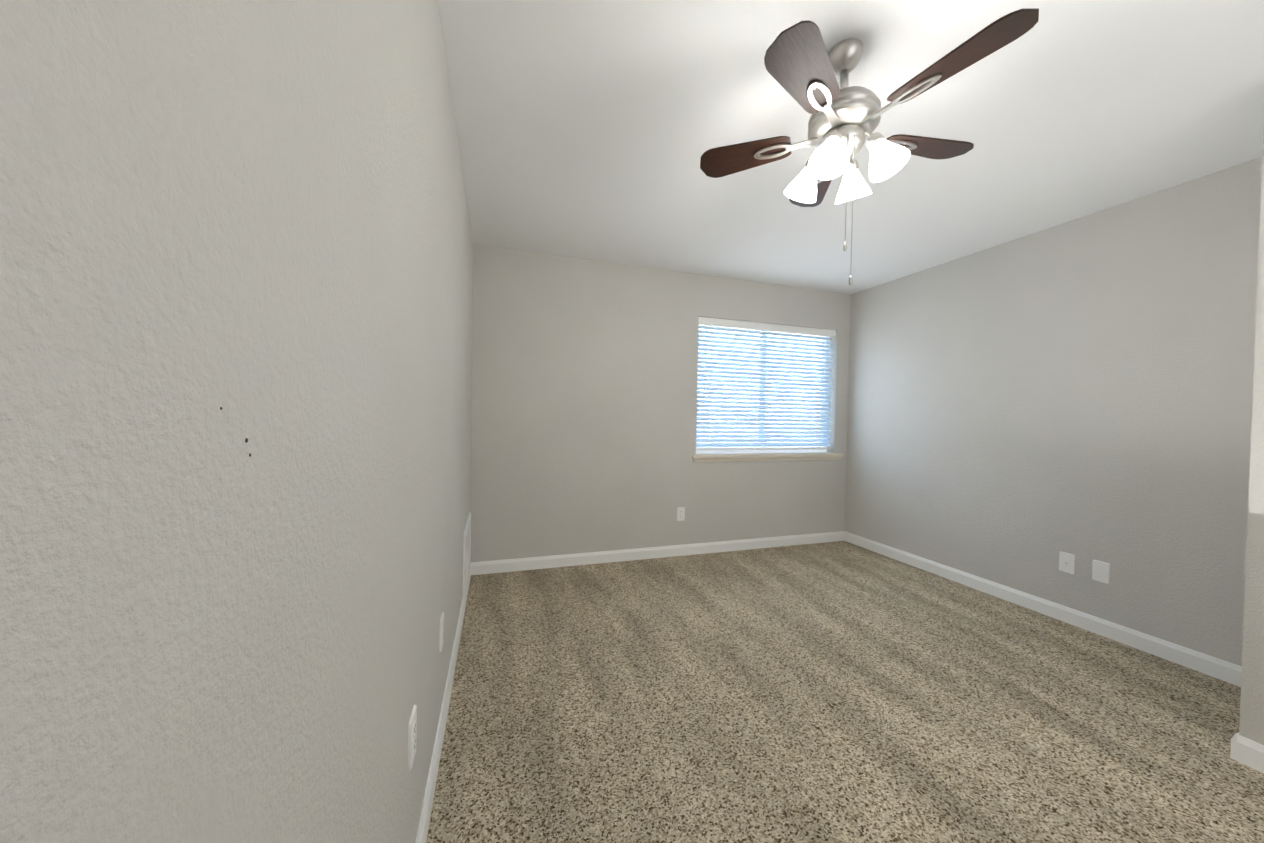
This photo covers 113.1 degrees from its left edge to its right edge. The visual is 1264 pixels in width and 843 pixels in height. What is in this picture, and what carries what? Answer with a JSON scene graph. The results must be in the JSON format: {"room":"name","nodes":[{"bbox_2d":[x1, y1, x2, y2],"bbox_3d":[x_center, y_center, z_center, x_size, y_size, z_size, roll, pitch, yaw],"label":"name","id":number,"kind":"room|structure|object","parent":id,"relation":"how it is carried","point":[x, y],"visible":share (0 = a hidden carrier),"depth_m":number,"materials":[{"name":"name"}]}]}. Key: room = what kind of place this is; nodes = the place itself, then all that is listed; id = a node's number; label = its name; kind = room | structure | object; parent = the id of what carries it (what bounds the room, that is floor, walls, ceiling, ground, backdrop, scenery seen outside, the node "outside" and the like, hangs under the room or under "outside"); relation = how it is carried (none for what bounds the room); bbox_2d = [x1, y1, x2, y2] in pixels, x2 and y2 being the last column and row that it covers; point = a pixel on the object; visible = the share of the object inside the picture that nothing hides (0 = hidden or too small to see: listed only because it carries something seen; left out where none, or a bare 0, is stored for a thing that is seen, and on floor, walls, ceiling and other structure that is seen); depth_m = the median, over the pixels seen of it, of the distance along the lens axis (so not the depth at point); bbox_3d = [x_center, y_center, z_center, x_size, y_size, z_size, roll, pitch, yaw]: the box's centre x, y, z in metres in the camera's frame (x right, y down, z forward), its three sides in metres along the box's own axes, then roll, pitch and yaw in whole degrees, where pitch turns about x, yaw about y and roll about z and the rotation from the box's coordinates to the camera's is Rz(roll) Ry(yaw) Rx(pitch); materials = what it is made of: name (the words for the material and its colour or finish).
{"room":"empty bedroom","nodes":[
{"label":"empty bedroom","id":0,"kind":"room"},
{"bbox_2d":[0,0,472,842],"bbox_3d":[-0.553,-0.037,0.843,0.160,2.440,4.958,1,1,-18],"label":"wall","id":1,"kind":"structure","parent":0,"point":[250,218],"depth_m":0.31,"materials":[{"name":"paint"}]},
{"bbox_2d":[408,705,416,772],"bbox_3d":[-0.528,0.761,1.005,0.008,0.117,0.072,1,1,-18],"label":"electrical outlet","id":2,"kind":"object","parent":1,"relation":"attached to","point":[412,731],"visible":1,"depth_m":0.99,"materials":[{"name":"white plastic"}]},
{"bbox_2d":[439,612,443,651],"bbox_3d":[-0.696,0.770,1.529,0.008,0.117,0.072,1,1,-18],"label":"electrical outlet","id":3,"kind":"object","parent":1,"relation":"attached to","point":[441,632],"visible":1,"depth_m":1.50,"materials":[{"name":"white plastic"}]},
{"bbox_2d":[415,564,470,842],"bbox_3d":[-0.492,1.137,0.887,0.013,0.092,4.638,1,1,-18],"label":"baseboard","id":4,"kind":"structure","parent":1,"relation":"attached to","point":[422,831],"depth_m":1.46,"materials":[{"name":"white wood"}]},
{"bbox_2d":[463,512,470,592],"bbox_3d":[-1.091,0.845,2.764,0.014,0.360,0.550,1,1,-18],"label":"air vent","id":5,"kind":"object","parent":1,"relation":"in","point":[466,547],"visible":1,"depth_m":2.68,"materials":[{"name":"white"}]},
{"bbox_2d":[470,244,850,561],"bbox_3d":[0.453,-0.060,3.685,3.492,2.440,0.160,1,1,-18],"label":"wall","id":6,"kind":"structure","parent":0,"point":[583,404],"depth_m":3.40,"materials":[{"name":"paint"}]},
{"bbox_2d":[470,531,843,574],"bbox_3d":[0.457,1.115,3.620,3.492,0.092,0.013,1,1,-18],"label":"baseboard","id":7,"kind":"structure","parent":6,"relation":"attached to","point":[510,565],"depth_m":3.50,"materials":[{"name":"white"}]},
{"bbox_2d":[677,507,684,520],"bbox_3d":[0.423,0.800,3.605,0.072,0.117,0.008,1,1,-18],"label":"electrical outlet","id":8,"kind":"object","parent":6,"relation":"attached to","point":[680,513],"visible":1,"depth_m":3.60,"materials":[{"name":"white plastic"}]},
{"bbox_2d":[696,325,829,452],"bbox_3d":[1.246,-0.305,3.979,1.505,1.210,0.055,1,1,-18],"label":"window","id":9,"kind":"structure","parent":6,"relation":"in","point":[752,451],"depth_m":3.96,"materials":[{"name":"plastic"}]},
{"bbox_2d":[696,317,835,450],"bbox_3d":[1.272,-0.320,3.897,1.493,1.173,0.073,1,1,-18],"label":"window blind","id":10,"kind":"object","parent":9,"relation":"attached to","point":[772,424],"visible":0.88,"depth_m":3.88,"materials":[{"name":"white plastic"}]},
{"bbox_2d":[692,452,843,461],"bbox_3d":[1.285,0.331,3.911,1.635,0.066,0.125,1,1,-18],"label":"window sill","id":11,"kind":"structure","parent":6,"relation":"attached to","point":[722,457],"depth_m":3.84,"materials":[{"name":"beige paint"}]},
{"bbox_2d":[426,541,1263,842],"bbox_3d":[1.162,1.237,1.420,3.812,0.060,4.958,1,1,-18],"label":"floor","id":12,"kind":"structure","parent":0,"point":[840,691],"depth_m":1.69,"materials":[{"name":"carpet"}]},
{"bbox_2d":[438,0,1263,294],"bbox_3d":[1.209,-1.273,1.383,3.812,0.080,4.958,1,1,-18],"label":"ceiling","id":13,"kind":"structure","parent":0,"point":[592,129],"depth_m":1.73,"materials":[{"name":"white paint"}]},
{"bbox_2d":[700,8,1038,284],"bbox_3d":[0.738,-0.842,1.404,0.933,0.800,0.941,1,1,-18],"label":"ceiling fan","id":14,"kind":"object","parent":13,"relation":"hanging from","point":[803,67],"visible":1,"depth_m":1.32,"materials":[{"name":"brown wood"}]},
{"bbox_2d":[844,156,1262,666],"bbox_3d":[2.605,-0.009,2.955,0.160,2.440,2.868,1,1,-18],"label":"wall","id":15,"kind":"structure","parent":0,"point":[1024,411],"depth_m":2.46,"materials":[{"name":"paint"}]},
{"bbox_2d":[844,531,1241,686],"bbox_3d":[2.501,1.163,2.946,0.013,0.092,2.548,1,1,-18],"label":"baseboard","id":16,"kind":"structure","parent":15,"relation":"attached to","point":[1225,671],"depth_m":2.48,"materials":[{"name":"white wood"}]},
{"bbox_2d":[1059,552,1074,573],"bbox_3d":[2.636,0.858,2.532,0.016,0.117,0.072,1,1,-18],"label":"outlet","id":17,"kind":"object","parent":15,"relation":"attached to","point":[1067,562],"visible":1,"depth_m":2.53,"materials":[{"name":"white plastic"}]},
{"bbox_2d":[1092,560,1109,583],"bbox_3d":[2.686,0.861,2.390,0.008,0.117,0.072,1,1,-18],"label":"outlet","id":18,"kind":"object","parent":15,"relation":"attached to","point":[1100,571],"visible":1,"depth_m":2.39,"materials":[{"name":"white plastic"}]},
{"bbox_2d":[1239,133,1263,744],"bbox_3d":[2.636,0.028,0.446,0.160,2.440,2.250,1,1,-18],"label":"wall","id":19,"kind":"structure","parent":0,"point":[1251,725],"depth_m":1.48,"materials":[{"name":"paint"}]},
{"bbox_2d":[1236,735,1263,773],"bbox_3d":[2.507,1.199,0.512,0.013,0.092,2.090,1,1,-18],"label":"baseboard","id":20,"kind":"structure","parent":19,"relation":"attached to","point":[1249,753],"depth_m":1.48,"materials":[{"name":"white wood"}]},
{"bbox_3d":[2.668,0.012,1.553,0.577,2.440,0.160,1,1,-18],"label":"wall","id":21,"kind":"structure","parent":0,"visible":0},
{"bbox_2d":[1230,733,1238,759],"bbox_3d":[2.537,1.183,1.626,0.750,0.092,0.013,1,1,-18],"label":"baseboard","id":22,"kind":"structure","parent":21,"relation":"attached to","point":[1233,750],"depth_m":1.51,"materials":[{"name":"white wood"}]},
{"label":"outside","id":23,"kind":"structure","parent":0,"visible":0},
{"bbox_3d":[-4.216,1.010,21.475,35.000,0.200,36.482,1,1,-18],"label":"ground","id":24,"kind":"structure","parent":23,"visible":0},
{"bbox_2d":[697,386,819,442],"bbox_3d":[-0.095,0.260,7.040,12.000,1.880,0.070,1,1,-18],"label":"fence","id":25,"kind":"object","parent":24,"relation":"on","point":[757,413],"depth_m":7.77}
]}

